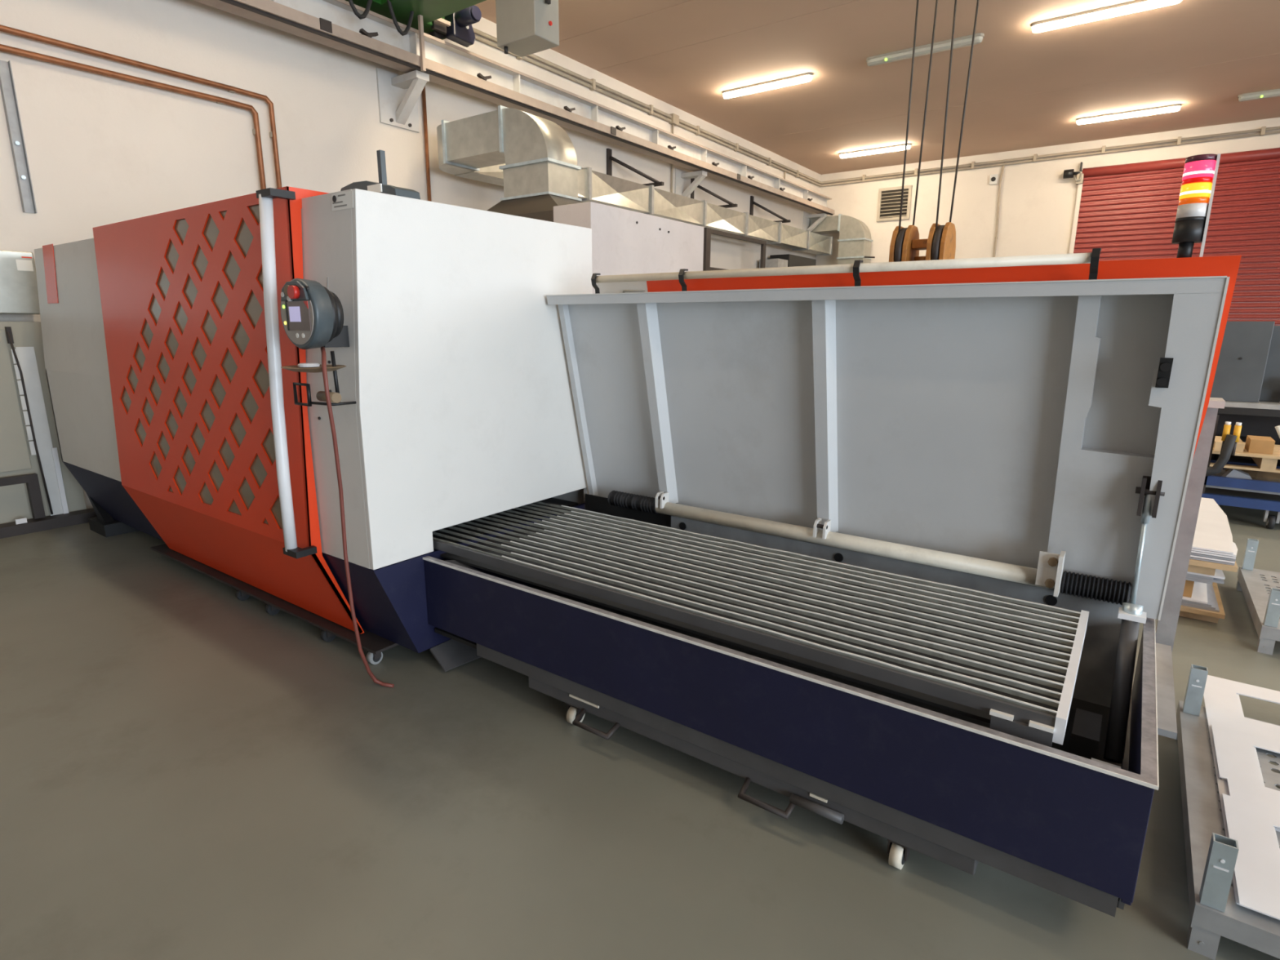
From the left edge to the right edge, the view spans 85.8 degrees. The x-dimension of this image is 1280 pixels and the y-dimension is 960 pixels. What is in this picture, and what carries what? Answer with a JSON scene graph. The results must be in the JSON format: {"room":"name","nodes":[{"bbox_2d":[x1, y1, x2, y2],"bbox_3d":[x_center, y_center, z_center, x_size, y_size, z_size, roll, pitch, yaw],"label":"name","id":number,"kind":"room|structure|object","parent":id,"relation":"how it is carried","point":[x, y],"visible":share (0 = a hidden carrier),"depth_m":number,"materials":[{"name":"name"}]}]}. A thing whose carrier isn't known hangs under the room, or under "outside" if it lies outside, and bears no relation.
{"room":"industrial hall","nodes":[
{"label":"industrial hall","id":0,"kind":"room"},
{"bbox_2d":[0,0,821,509],"bbox_3d":[-5.392,-2.463,5.441,0.200,5.760,35.170,9,16,35],"label":"wall","id":1,"kind":"structure","parent":0,"point":[101,150],"depth_m":6.73,"materials":[{"name":"paint"}]},
{"bbox_2d":[0,60,37,213],"bbox_3d":[-5.071,-2.782,5.600,0.055,1.145,0.080,9,16,35],"label":"channel","id":2,"kind":"object","parent":1,"relation":"attached to","point":[8,92],"visible":1,"depth_m":5.60,"materials":[{"name":"grey metal"}]},
{"bbox_2d":[0,249,39,314],"bbox_3d":[-5.391,-1.513,5.203,0.284,0.490,1.260,9,16,35],"label":"box","id":3,"kind":"object","parent":1,"relation":"attached to","point":[19,293],"visible":0.84,"depth_m":5.52,"materials":[{"name":"grey metal"}]},
{"bbox_2d":[0,44,266,189],"bbox_3d":[-6.219,-1.956,4.116,0.073,2.346,7.926,9,16,35],"label":"copper pipe","id":4,"kind":"object","parent":1,"relation":"attached to","point":[8,49],"visible":0.83,"depth_m":6.26,"materials":[{"name":"brown metal"}]},
{"bbox_2d":[0,24,281,188],"bbox_3d":[-6.170,-2.072,4.160,0.071,2.554,8.095,9,16,35],"label":"copper pipe","id":5,"kind":"object","parent":1,"relation":"attached to","point":[273,134],"visible":0.82,"depth_m":6.32,"materials":[{"name":"brown metal"}]},
{"bbox_2d":[375,67,429,132],"bbox_3d":[-2.717,-4.529,8.152,0.500,0.580,0.540,9,16,35],"label":"bracket","id":6,"kind":"object","parent":1,"relation":"attached to","point":[398,95],"visible":1,"depth_m":8.16,"materials":[{"name":"metal"}]},
{"bbox_2d":[193,0,835,215],"bbox_3d":[-1.327,-5.320,9.621,0.370,0.460,21.550,9,16,35],"label":"runway","id":7,"kind":"object","parent":6,"relation":"on","point":[333,24],"visible":1,"depth_m":8.82,"materials":[{"name":"grey metal"}]},
{"bbox_2d":[422,85,431,201],"bbox_3d":[-2.691,-2.804,8.959,0.044,4.300,0.064,9,16,35],"label":"vertical pipe","id":8,"kind":"object","parent":1,"relation":"attached to","point":[424,96],"visible":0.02,"depth_m":8.63,"materials":[{"name":"orange metal"}]},
{"bbox_2d":[606,148,663,186],"bbox_3d":[-0.076,-5.202,11.577,0.700,0.650,0.690,9,16,35],"label":"bracket","id":9,"kind":"object","parent":1,"relation":"attached to","point":[610,158],"visible":0.73,"depth_m":11.53,"materials":[{"name":"metal"}]},
{"bbox_2d":[671,124,673,192],"bbox_3d":[0.606,-5.675,12.982,0.033,1.960,0.033,-7,15,-31],"label":"vertical pipe","id":10,"kind":"object","parent":1,"relation":"attached to","point":[672,165],"visible":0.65,"depth_m":12.95,"materials":[{"name":"grey metal"}]},
{"bbox_2d":[674,168,706,197],"bbox_3d":[1.022,-5.653,13.210,0.500,0.580,0.540,9,16,35],"label":"bracket","id":11,"kind":"object","parent":1,"relation":"attached to","point":[682,185],"visible":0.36,"depth_m":13.19,"materials":[{"name":"metal"}]},
{"bbox_2d":[690,177,737,208],"bbox_3d":[1.469,-5.667,13.667,0.700,0.650,0.690,9,16,35],"label":"bracket","id":12,"kind":"object","parent":1,"relation":"attached to","point":[731,204],"visible":0.48,"depth_m":13.68,"materials":[{"name":"metal"}]},
{"bbox_2d":[749,195,791,222],"bbox_3d":[2.978,-6.120,15.709,0.700,0.650,0.690,9,16,35],"label":"bracket","id":13,"kind":"object","parent":1,"relation":"attached to","point":[752,202],"visible":0.73,"depth_m":15.67,"materials":[{"name":"metal"}]},
{"bbox_2d":[802,211,826,231],"bbox_3d":[4.621,-6.735,18.079,0.500,0.580,0.540,9,16,35],"label":"bracket","id":14,"kind":"object","parent":1,"relation":"attached to","point":[807,216],"visible":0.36,"depth_m":18.04,"materials":[{"name":"metal"}]},
{"bbox_2d":[809,213,875,264],"bbox_3d":[5.384,-5.292,18.309,1.756,3.310,0.610,9,16,35],"label":"duct","id":15,"kind":"object","parent":1,"relation":"attached to","point":[855,240],"visible":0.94,"depth_m":17.79,"materials":[{"name":"silver metal"}]},
{"bbox_2d":[472,27,1279,186],"bbox_3d":[6.680,-5.387,7.110,16.700,0.180,16.970,9,16,35],"label":"pipe","id":16,"kind":"object","parent":1,"relation":"attached to","point":[673,118],"visible":0.91,"depth_m":14.23,"materials":[{"name":"metal"}]},
{"bbox_2d":[0,487,1279,959],"bbox_3d":[1.388,1.581,1.201,17.100,0.200,35.370,9,16,35],"label":"floor","id":17,"kind":"structure","parent":0,"point":[188,771],"depth_m":2.42,"materials":[{"name":"concrete"}]},
{"bbox_2d":[0,321,86,524],"bbox_3d":[-5.918,-0.245,4.775,0.255,1.680,3.120,9,16,35],"label":"tall cabinet","id":18,"kind":"object","parent":17,"relation":"on","point":[16,459],"visible":0.56,"depth_m":5.67,"materials":[{"name":"grey metal"}]},
{"bbox_2d":[0,473,97,538],"bbox_3d":[-5.809,0.417,4.684,0.150,0.470,3.470,9,16,35],"label":"frame","id":19,"kind":"object","parent":17,"relation":"on","point":[39,522],"visible":0.79,"depth_m":5.71,"materials":[{"name":"metal"}]},
{"bbox_2d":[14,517,26,524],"bbox_3d":[-5.059,0.336,5.627,0.010,0.040,0.070,9,16,35],"label":"tag","id":20,"kind":"object","parent":19,"relation":"on","point":[20,521],"visible":1,"depth_m":5.62,"materials":[{"name":"white plastic"}]},
{"bbox_2d":[4,326,68,515],"bbox_3d":[-5.011,-0.456,5.729,0.062,1.600,0.183,9,16,35],"label":"metal post","id":21,"kind":"object","parent":19,"relation":"on","point":[26,369],"visible":0.94,"depth_m":5.73,"materials":[{"name":"white plastic"}]},
{"bbox_2d":[150,543,399,664],"bbox_3d":[-2.353,0.694,4.375,2.780,0.098,0.331,9,16,35],"label":"cart","id":22,"kind":"object","parent":17,"relation":"on","point":[375,644],"visible":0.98,"depth_m":3.97,"materials":[{"name":"metal"}]},
{"bbox_2d":[553,201,703,293],"bbox_3d":[-0.050,-1.449,7.724,0.490,2.825,2.080,9,16,35],"label":"tall cabinet","id":23,"kind":"object","parent":17,"relation":"on","point":[624,242],"visible":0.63,"depth_m":7.06,"materials":[{"name":"metal"}]},
{"bbox_2d":[34,186,1241,917],"bbox_3d":[-1.235,-0.355,4.078,7.552,2.285,2.081,8,15,30],"label":"machine","id":24,"kind":"object","parent":17,"relation":"on","point":[1039,428],"visible":0.99,"depth_m":3.12,"materials":[{"name":"red paint"}]},
{"bbox_2d":[280,351,356,406],"bbox_3d":[-1.351,-0.421,2.883,0.266,0.231,0.250,-2,13,-8],"label":"stand","id":25,"kind":"object","parent":24,"relation":"attached to","point":[334,367],"visible":0.85,"depth_m":2.91,"materials":[{"name":"black metal"}]},
{"bbox_2d":[297,362,319,367],"bbox_3d":[-1.374,-0.477,2.855,0.084,0.018,0.083,9,16,35],"label":"eraser","id":26,"kind":"object","parent":25,"relation":"on","point":[306,364],"visible":1,"depth_m":2.82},
{"bbox_2d":[280,278,349,349],"bbox_3d":[-1.344,-0.689,2.866,0.284,0.284,0.237,9,16,35],"label":"control panel","id":27,"kind":"object","parent":25,"relation":"on","point":[312,315],"visible":1,"depth_m":2.78,"materials":[{"name":"grey plastic"}]},
{"bbox_2d":[284,284,289,296],"bbox_3d":[-1.419,-0.764,2.777,0.044,0.044,0.012,9,16,35],"label":"switch","id":28,"kind":"object","parent":27,"relation":"attached to","point":[286,291],"depth_m":2.77,"materials":[{"name":"grey plastic"}]},
{"bbox_2d":[320,346,394,687],"bbox_3d":[-1.266,0.228,3.030,0.109,1.604,0.242,5,14,21],"label":"cable","id":29,"kind":"object","parent":27,"relation":"hanging from","point":[370,673],"visible":1,"depth_m":2.98,"materials":[{"name":"rubber"}]},
{"bbox_2d":[293,382,356,406],"bbox_3d":[-1.363,-0.365,2.938,0.269,0.096,0.089,0,13,1],"label":"basket","id":30,"kind":"object","parent":25,"relation":"on","point":[309,403],"depth_m":2.93,"materials":[{"name":"black metal"}]},
{"bbox_2d":[315,391,341,403],"bbox_3d":[-1.321,-0.353,2.920,0.125,0.044,0.044,9,16,35],"label":"paper roll","id":31,"kind":"object","parent":25,"relation":"in","point":[335,397],"visible":0.91,"depth_m":2.90,"materials":[{"name":"beige paper"}]},
{"bbox_2d":[331,190,353,211],"bbox_3d":[-1.254,-1.175,2.899,0.160,0.069,0.006,9,16,35],"label":"sticker","id":32,"kind":"object","parent":24,"relation":"attached to","point":[344,200],"visible":1,"depth_m":2.90,"materials":[{"name":"white paper"}]},
{"bbox_2d":[340,150,420,199],"bbox_3d":[-1.198,-1.381,3.145,0.423,0.212,0.138,9,16,35],"label":"broom","id":33,"kind":"object","parent":24,"relation":"on","point":[382,187],"visible":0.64,"depth_m":3.08,"materials":[{"name":"grey metal"}]},
{"bbox_2d":[432,500,1088,746],"bbox_3d":[0.146,0.422,3.147,3.160,0.121,0.915,9,16,35],"label":"table","id":34,"kind":"object","parent":24,"relation":"in","point":[1016,675],"visible":0.92,"depth_m":2.67,"materials":[{"name":"metal"}]},
{"bbox_2d":[671,515,1122,707],"bbox_3d":[1.050,0.558,3.352,2.130,0.445,0.040,9,16,35],"label":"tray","id":35,"kind":"object","parent":24,"relation":"on","point":[1094,683],"depth_m":2.93,"materials":[{"name":"grey metal"}]},
{"bbox_2d":[1171,153,1221,257],"bbox_3d":[1.825,-0.888,2.269,0.088,0.330,0.081,9,16,35],"label":"tower","id":36,"kind":"object","parent":24,"relation":"attached to","point":[1193,210],"visible":0.99,"depth_m":2.24,"materials":[{"name":"multicoloured plastic"}]},
{"bbox_2d":[702,227,766,271],"bbox_3d":[1.982,-3.322,14.522,0.100,3.505,2.620,9,16,35],"label":"support frame","id":37,"kind":"object","parent":17,"relation":"on","point":[707,231],"visible":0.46,"depth_m":13.52,"materials":[{"name":"metal"}]},
{"bbox_2d":[436,105,833,255],"bbox_3d":[1.890,-4.782,12.857,2.120,0.975,12.710,9,16,35],"label":"ventilation duct","id":38,"kind":"object","parent":37,"relation":"on","point":[526,154],"visible":0.92,"depth_m":8.10,"materials":[{"name":"silver metal"}]},
{"bbox_2d":[528,676,978,875],"bbox_3d":[0.518,0.998,2.946,1.845,0.160,1.080,9,16,35],"label":"cart","id":39,"kind":"object","parent":17,"relation":"on","point":[900,842],"visible":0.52,"depth_m":2.38,"materials":[{"name":"grey metal"}]},
{"bbox_2d":[759,253,816,268],"bbox_3d":[3.636,-3.830,17.178,0.500,3.340,2.200,9,16,35],"label":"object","id":40,"kind":"object","parent":17,"relation":"on","point":[788,260],"visible":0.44,"depth_m":16.36,"materials":[{"name":"grey metal"}]},
{"bbox_2d":[759,258,787,268],"bbox_3d":[3.139,-3.616,16.538,0.480,3.200,0.530,9,16,35],"label":"grille","id":41,"kind":"object","parent":40,"relation":"attached to","point":[770,263],"depth_m":15.98,"materials":[{"name":"grey metal"}]},
{"bbox_2d":[1178,582,1225,623],"bbox_3d":[3.381,0.628,4.841,1.030,0.075,1.400,9,16,35],"label":"wood board","id":42,"kind":"object","parent":17,"relation":"on","point":[1185,611],"visible":0.11,"depth_m":4.08,"materials":[{"name":"brown wood"}]},
{"bbox_2d":[1181,584,1219,612],"bbox_3d":[3.370,0.593,4.797,0.955,0.011,1.270,9,16,35],"label":"sheet","id":43,"kind":"object","parent":42,"relation":"on","point":[1217,609],"visible":0.14,"depth_m":4.09,"materials":[{"name":"grey metal"}]},
{"bbox_2d":[1181,583,1215,609],"bbox_3d":[3.366,0.581,4.797,0.945,0.011,1.270,9,16,35],"label":"sheet","id":44,"kind":"object","parent":43,"relation":"on","point":[1213,606],"visible":0.14,"depth_m":4.10,"materials":[{"name":"grey metal"}]},
{"bbox_2d":[1182,583,1211,606],"bbox_3d":[3.366,0.569,4.794,0.945,0.011,1.270,9,16,35],"label":"sheet","id":45,"kind":"object","parent":44,"relation":"on","point":[1209,602],"visible":0.14,"depth_m":4.10,"materials":[{"name":"grey metal"}]},
{"bbox_2d":[1182,581,1207,604],"bbox_3d":[3.366,0.557,4.792,0.945,0.011,1.270,9,16,35],"label":"sheet","id":46,"kind":"object","parent":45,"relation":"on","point":[1199,594],"visible":0.14,"depth_m":4.17,"materials":[{"name":"white metal"}]},
{"bbox_2d":[1182,580,1194,597],"bbox_3d":[3.313,0.611,4.268,0.170,0.111,0.300,9,16,35],"label":"wooden block","id":47,"kind":"object","parent":46,"relation":"on","point":[1188,586],"visible":0.12,"depth_m":4.11,"materials":[{"name":"wood"}]},
{"bbox_2d":[1176,663,1279,959],"bbox_3d":[2.333,1.097,2.113,1.035,0.351,1.310,9,16,35],"label":"stillage","id":48,"kind":"object","parent":17,"relation":"on","point":[1211,855],"visible":0.45,"depth_m":2.08,"materials":[{"name":"grey metal"}]},
{"bbox_2d":[1208,675,1279,902],"bbox_3d":[2.428,1.079,2.298,0.795,0.004,1.580,9,16,35],"label":"sheet","id":49,"kind":"object","parent":48,"relation":"on","point":[1237,695],"visible":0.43,"depth_m":2.92,"materials":[{"name":"white metal"}]},
{"bbox_2d":[1203,675,1279,904],"bbox_3d":[2.418,1.075,2.285,0.804,0.004,1.573,9,16,35],"label":"sheet","id":50,"kind":"object","parent":49,"relation":"on","point":[1222,707],"visible":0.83,"depth_m":2.82,"materials":[{"name":"white metal"}]},
{"bbox_2d":[1222,746,1279,850],"bbox_3d":[2.272,1.116,2.074,0.791,0.004,1.075,9,16,35],"label":"sheet","id":51,"kind":"object","parent":50,"relation":"on","point":[1255,748],"visible":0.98,"depth_m":2.43,"materials":[{"name":"white metal"}]},
{"bbox_2d":[1211,724,1279,919],"bbox_3d":[2.263,1.112,2.067,0.792,0.004,1.070,9,16,35],"label":"sheet","id":52,"kind":"object","parent":51,"relation":"on","point":[1251,809],"visible":0.98,"depth_m":2.20,"materials":[{"name":"white metal"}]},
{"bbox_2d":[1201,414,1279,528],"bbox_3d":[5.819,-0.105,6.148,2.000,0.949,1.020,9,16,35],"label":"trolley","id":53,"kind":"object","parent":17,"relation":"on","point":[1215,481],"visible":0.44,"depth_m":6.00,"materials":[{"name":"metal"}]},
{"bbox_2d":[1205,434,1236,476],"bbox_3d":[5.008,-0.210,5.978,0.218,0.384,0.081,9,16,35],"label":"hose","id":54,"kind":"object","parent":53,"relation":"hanging from","point":[1230,439],"visible":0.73,"depth_m":5.93,"materials":[{"name":"black rubber"}]},
{"bbox_2d":[1220,421,1231,452],"bbox_3d":[5.076,-0.362,5.970,0.046,0.285,0.046,9,16,35],"label":"tool","id":55,"kind":"object","parent":53,"relation":"hanging from","point":[1226,430],"visible":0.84,"depth_m":5.94,"materials":[{"name":"plastic"}]},
{"bbox_2d":[1221,468,1251,479],"bbox_3d":[5.359,-0.040,6.167,0.250,0.129,0.150,9,16,35],"label":"cloth","id":56,"kind":"object","parent":53,"relation":"on","point":[1231,473],"visible":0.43,"depth_m":6.12,"materials":[{"name":"grey fabric"}]},
{"bbox_2d":[1231,422,1241,455],"bbox_3d":[5.133,-0.353,5.930,0.046,0.285,0.046,9,16,35],"label":"tool","id":57,"kind":"object","parent":53,"relation":"hanging from","point":[1237,427],"visible":0.92,"depth_m":5.91,"materials":[{"name":"plastic"}]},
{"bbox_2d":[1209,442,1279,472],"bbox_3d":[5.697,-0.204,6.241,1.230,0.142,0.820,9,16,35],"label":"wooden pallet","id":58,"kind":"object","parent":53,"relation":"on","point":[1265,462],"visible":0.28,"depth_m":6.01,"materials":[{"name":"brown wood"}]},
{"bbox_2d":[1213,435,1244,453],"bbox_3d":[5.363,-0.330,6.290,0.200,0.077,0.450,9,16,35],"label":"wood offcut","id":59,"kind":"object","parent":58,"relation":"on","point":[1218,442],"visible":0.5,"depth_m":6.15,"materials":[{"name":"beige wood"}]},
{"bbox_2d":[1244,435,1275,454],"bbox_3d":[5.527,-0.316,6.140,0.160,0.117,0.300,9,16,35],"label":"cardboard box","id":60,"kind":"object","parent":58,"relation":"on","point":[1254,444],"visible":1,"depth_m":6.04,"materials":[{"name":"cardboard"}]},
{"bbox_2d":[1225,465,1279,482],"bbox_3d":[5.697,-0.066,6.335,0.480,0.110,0.473,9,16,35],"label":"sack","id":61,"kind":"object","parent":53,"relation":"on","point":[1255,475],"visible":0.42,"depth_m":6.17,"materials":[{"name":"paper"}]},
{"bbox_2d":[1275,425,1279,438],"bbox_3d":[5.357,-0.323,5.721,0.156,0.258,0.039,9,16,35],"label":"tube","id":62,"kind":"object","parent":53,"relation":"attached to","point":[1277,428],"visible":1,"depth_m":5.72,"materials":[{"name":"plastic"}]},
{"bbox_2d":[1210,400,1279,466],"bbox_3d":[6.581,-0.280,6.885,2.450,0.975,0.800,9,16,35],"label":"bench","id":63,"kind":"object","parent":17,"relation":"on","point":[1261,418],"visible":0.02,"depth_m":7.24,"materials":[{"name":"grey metal"}]},
{"bbox_2d":[1213,434,1255,463],"bbox_3d":[6.142,-0.297,7.072,0.320,0.260,0.450,9,16,35],"label":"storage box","id":64,"kind":"object","parent":63,"relation":"on","point":[1243,438],"visible":0.22,"depth_m":7.13,"materials":[{"name":"black plastic"}]},
{"bbox_2d":[1209,320,1279,402],"bbox_3d":[6.065,-1.225,7.062,0.860,0.784,0.530,9,16,35],"label":"cabinet","id":65,"kind":"object","parent":63,"relation":"on","point":[1248,367],"visible":0.73,"depth_m":6.83,"materials":[{"name":"grey metal"}]},
{"bbox_2d":[1235,537,1279,655],"bbox_3d":[4.056,0.717,3.831,1.000,0.351,1.160,9,16,35],"label":"stillage","id":66,"kind":"object","parent":17,"relation":"on","point":[1264,607],"visible":1,"depth_m":4.03,"materials":[{"name":"grey metal"}]},
{"bbox_3d":[-1.086,-1.433,8.254,1.650,2.550,1.500,9,16,35],"label":"filter","id":67,"kind":"object","parent":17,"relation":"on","visible":0},
{"bbox_2d":[487,194,582,222],"bbox_3d":[-1.013,-2.905,7.840,1.350,0.505,1.150,9,16,35],"label":"extraction hood","id":68,"kind":"object","parent":67,"relation":"on","point":[540,206],"visible":0.32,"depth_m":7.36,"materials":[{"name":"silver metal"}]},
{"bbox_2d":[474,0,1279,174],"bbox_3d":[1.415,-4.135,-0.089,17.100,0.200,35.370,9,16,35],"label":"ceiling","id":69,"kind":"structure","parent":0,"point":[1027,89],"depth_m":10.73,"materials":[{"name":"paint"}]},
{"bbox_2d":[345,0,559,71],"bbox_3d":[3.389,-4.019,2.887,16.060,1.240,2.750,9,16,35],"label":"crane","id":70,"kind":"object","parent":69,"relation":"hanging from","point":[524,28],"visible":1,"depth_m":7.34,"materials":[{"name":"metal"}]},
{"bbox_2d":[545,0,551,4],"bbox_3d":[-0.905,-4.721,6.694,0.050,0.155,0.089,9,16,35],"label":"switch","id":71,"kind":"object","parent":70,"relation":"attached to","point":[547,2],"depth_m":6.70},
{"bbox_2d":[888,0,979,262],"bbox_3d":[2.206,-2.693,5.098,0.443,3.069,0.370,9,16,35],"label":"hook block","id":72,"kind":"object","parent":70,"relation":"hanging from","point":[905,245],"visible":0.54,"depth_m":5.14,"materials":[{"name":"metal"}]},
{"bbox_2d":[722,72,813,98],"bbox_3d":[2.114,-6.607,11.560,1.640,0.099,0.147,9,16,35],"label":"ceiling lamp","id":73,"kind":"object","parent":69,"relation":"attached to","point":[804,77],"visible":1,"depth_m":11.48,"materials":[{"name":"white plastic"}]},
{"bbox_2d":[839,143,911,158],"bbox_3d":[5.384,-7.553,15.817,1.640,0.099,0.147,9,16,35],"label":"ceiling lamp","id":74,"kind":"object","parent":69,"relation":"attached to","point":[900,147],"visible":0.96,"depth_m":15.77,"materials":[{"name":"white plastic"}]},
{"bbox_2d":[866,32,984,66],"bbox_3d":[4.114,-6.250,10.031,1.640,0.104,0.152,9,16,35],"label":"ceiling lamp","id":75,"kind":"object","parent":69,"relation":"attached to","point":[965,41],"visible":1,"depth_m":9.97,"materials":[{"name":"white plastic"}]},
{"bbox_2d":[1031,0,1181,32],"bbox_3d":[5.937,-5.969,8.813,1.640,0.099,0.147,9,16,35],"label":"ceiling lamp","id":76,"kind":"object","parent":69,"relation":"attached to","point":[1136,6],"visible":1,"depth_m":8.79,"materials":[{"name":"white plastic"}]},
{"bbox_2d":[1075,103,1182,124],"bbox_3d":[9.202,-6.902,13.013,1.640,0.099,0.147,9,16,35],"label":"ceiling lamp","id":77,"kind":"object","parent":69,"relation":"attached to","point":[1172,108],"visible":1,"depth_m":12.94,"materials":[{"name":"white plastic"}]},
{"bbox_2d":[1237,88,1279,102],"bbox_3d":[11.133,-6.570,11.592,1.640,0.104,0.152,9,16,35],"label":"ceiling lamp","id":78,"kind":"object","parent":69,"relation":"attached to","point":[1276,92],"visible":1,"depth_m":11.85,"materials":[{"name":"white plastic"}]},
{"bbox_2d":[815,117,1279,265],"bbox_3d":[11.692,-4.420,14.466,17.100,5.760,0.200,9,16,35],"label":"wall","id":79,"kind":"structure","parent":0,"point":[1037,211],"depth_m":16.16,"materials":[{"name":"paint"}]},
{"bbox_2d":[876,185,912,222],"bbox_3d":[6.486,-7.052,17.571,0.820,0.800,0.050,9,16,35],"label":"air vent","id":80,"kind":"object","parent":79,"relation":"in","point":[889,200],"visible":1,"depth_m":17.59,"materials":[{"name":"metal"}]},
{"bbox_2d":[989,173,998,185],"bbox_3d":[8.318,-7.070,16.190,0.160,0.220,0.085,9,16,35],"label":"wall box","id":81,"kind":"object","parent":79,"relation":"attached to","point":[993,178],"visible":1,"depth_m":16.16,"materials":[{"name":"white plastic"}]},
{"bbox_2d":[993,162,1004,257],"bbox_3d":[8.456,-4.845,16.594,0.097,5.222,0.057,9,16,35],"label":"conduit","id":82,"kind":"object","parent":79,"relation":"attached to","point":[1003,166],"visible":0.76,"depth_m":16.23,"materials":[{"name":"grey metal"}]},
{"bbox_2d":[1062,147,1279,325],"bbox_3d":[11.594,-4.114,14.336,5.330,5.220,0.273,9,16,35],"label":"door","id":83,"kind":"structure","parent":79,"relation":"in","point":[1127,211],"depth_m":14.16,"materials":[{"name":"paint"}]},
{"bbox_3d":[3.603,0.417,5.135,0.700,0.111,0.200,9,16,35],"label":"wooden block","id":84,"kind":"object","parent":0,"visible":0},
{"bbox_2d":[1186,577,1213,584],"bbox_3d":[3.406,0.428,4.797,0.970,0.013,1.370,9,16,35],"label":"sheet","id":85,"kind":"object","parent":84,"relation":"on","point":[1187,579],"visible":0.14,"depth_m":4.05,"materials":[{"name":"grey metal"}]},
{"bbox_2d":[1186,575,1224,583],"bbox_3d":[3.398,0.413,4.799,0.950,0.013,1.370,9,16,35],"label":"sheet","id":86,"kind":"object","parent":85,"relation":"on","point":[1215,580],"visible":0.14,"depth_m":4.03,"materials":[{"name":"silver metal"}]},
{"bbox_2d":[1186,573,1213,579],"bbox_3d":[3.390,0.398,4.802,0.930,0.013,1.370,9,16,35],"label":"sheet","id":87,"kind":"object","parent":86,"relation":"on","point":[1188,574],"visible":0.14,"depth_m":4.05,"materials":[{"name":"silver metal"}]},
{"bbox_2d":[1186,568,1225,579],"bbox_3d":[3.398,0.386,4.793,0.950,0.013,1.370,9,16,35],"label":"sheet","id":88,"kind":"object","parent":87,"relation":"on","point":[1219,574],"visible":0.14,"depth_m":4.03,"materials":[{"name":"silver metal"}]},
{"bbox_2d":[1187,559,1237,575],"bbox_3d":[3.409,0.333,4.805,1.040,0.084,1.520,9,16,35],"label":"wood board","id":89,"kind":"object","parent":88,"relation":"on","point":[1200,566],"visible":0.17,"depth_m":4.00,"materials":[{"name":"brown wood"}]},
{"bbox_2d":[1190,556,1235,565],"bbox_3d":[3.451,0.283,4.807,0.992,0.010,1.550,9,16,35],"label":"sheet","id":90,"kind":"object","parent":89,"relation":"on","point":[1191,557],"visible":0.11,"depth_m":3.98,"materials":[{"name":"silver metal"}]},
{"bbox_2d":[1190,554,1235,563],"bbox_3d":[3.450,0.270,4.806,0.988,0.010,1.550,9,16,35],"label":"sheet","id":91,"kind":"object","parent":90,"relation":"on","point":[1191,555],"visible":0.04,"depth_m":3.97,"materials":[{"name":"silver metal"}]},
{"bbox_2d":[1191,552,1235,561],"bbox_3d":[3.451,0.258,4.801,0.992,0.010,1.550,9,16,35],"label":"sheet","id":92,"kind":"object","parent":91,"relation":"on","point":[1192,553],"visible":0.04,"depth_m":3.97,"materials":[{"name":"silver metal"}]},
{"bbox_2d":[1191,550,1235,559],"bbox_3d":[3.451,0.245,4.799,0.991,0.010,1.550,9,16,35],"label":"sheet","id":93,"kind":"object","parent":92,"relation":"on","point":[1192,551],"visible":0.04,"depth_m":3.97,"materials":[{"name":"silver metal"}]},
{"bbox_2d":[1191,542,1237,556],"bbox_3d":[3.451,0.233,4.796,0.992,0.010,1.550,9,16,35],"label":"sheet","id":94,"kind":"object","parent":93,"relation":"on","point":[1235,548],"visible":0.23,"depth_m":3.98,"materials":[{"name":"silver metal"}]},
{"bbox_2d":[1191,497,1233,554],"bbox_3d":[3.455,0.221,4.791,1.000,0.010,1.550,9,16,35],"label":"sheet","id":95,"kind":"object","parent":94,"relation":"on","point":[1212,531],"visible":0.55,"depth_m":4.34,"materials":[{"name":"silver metal"}]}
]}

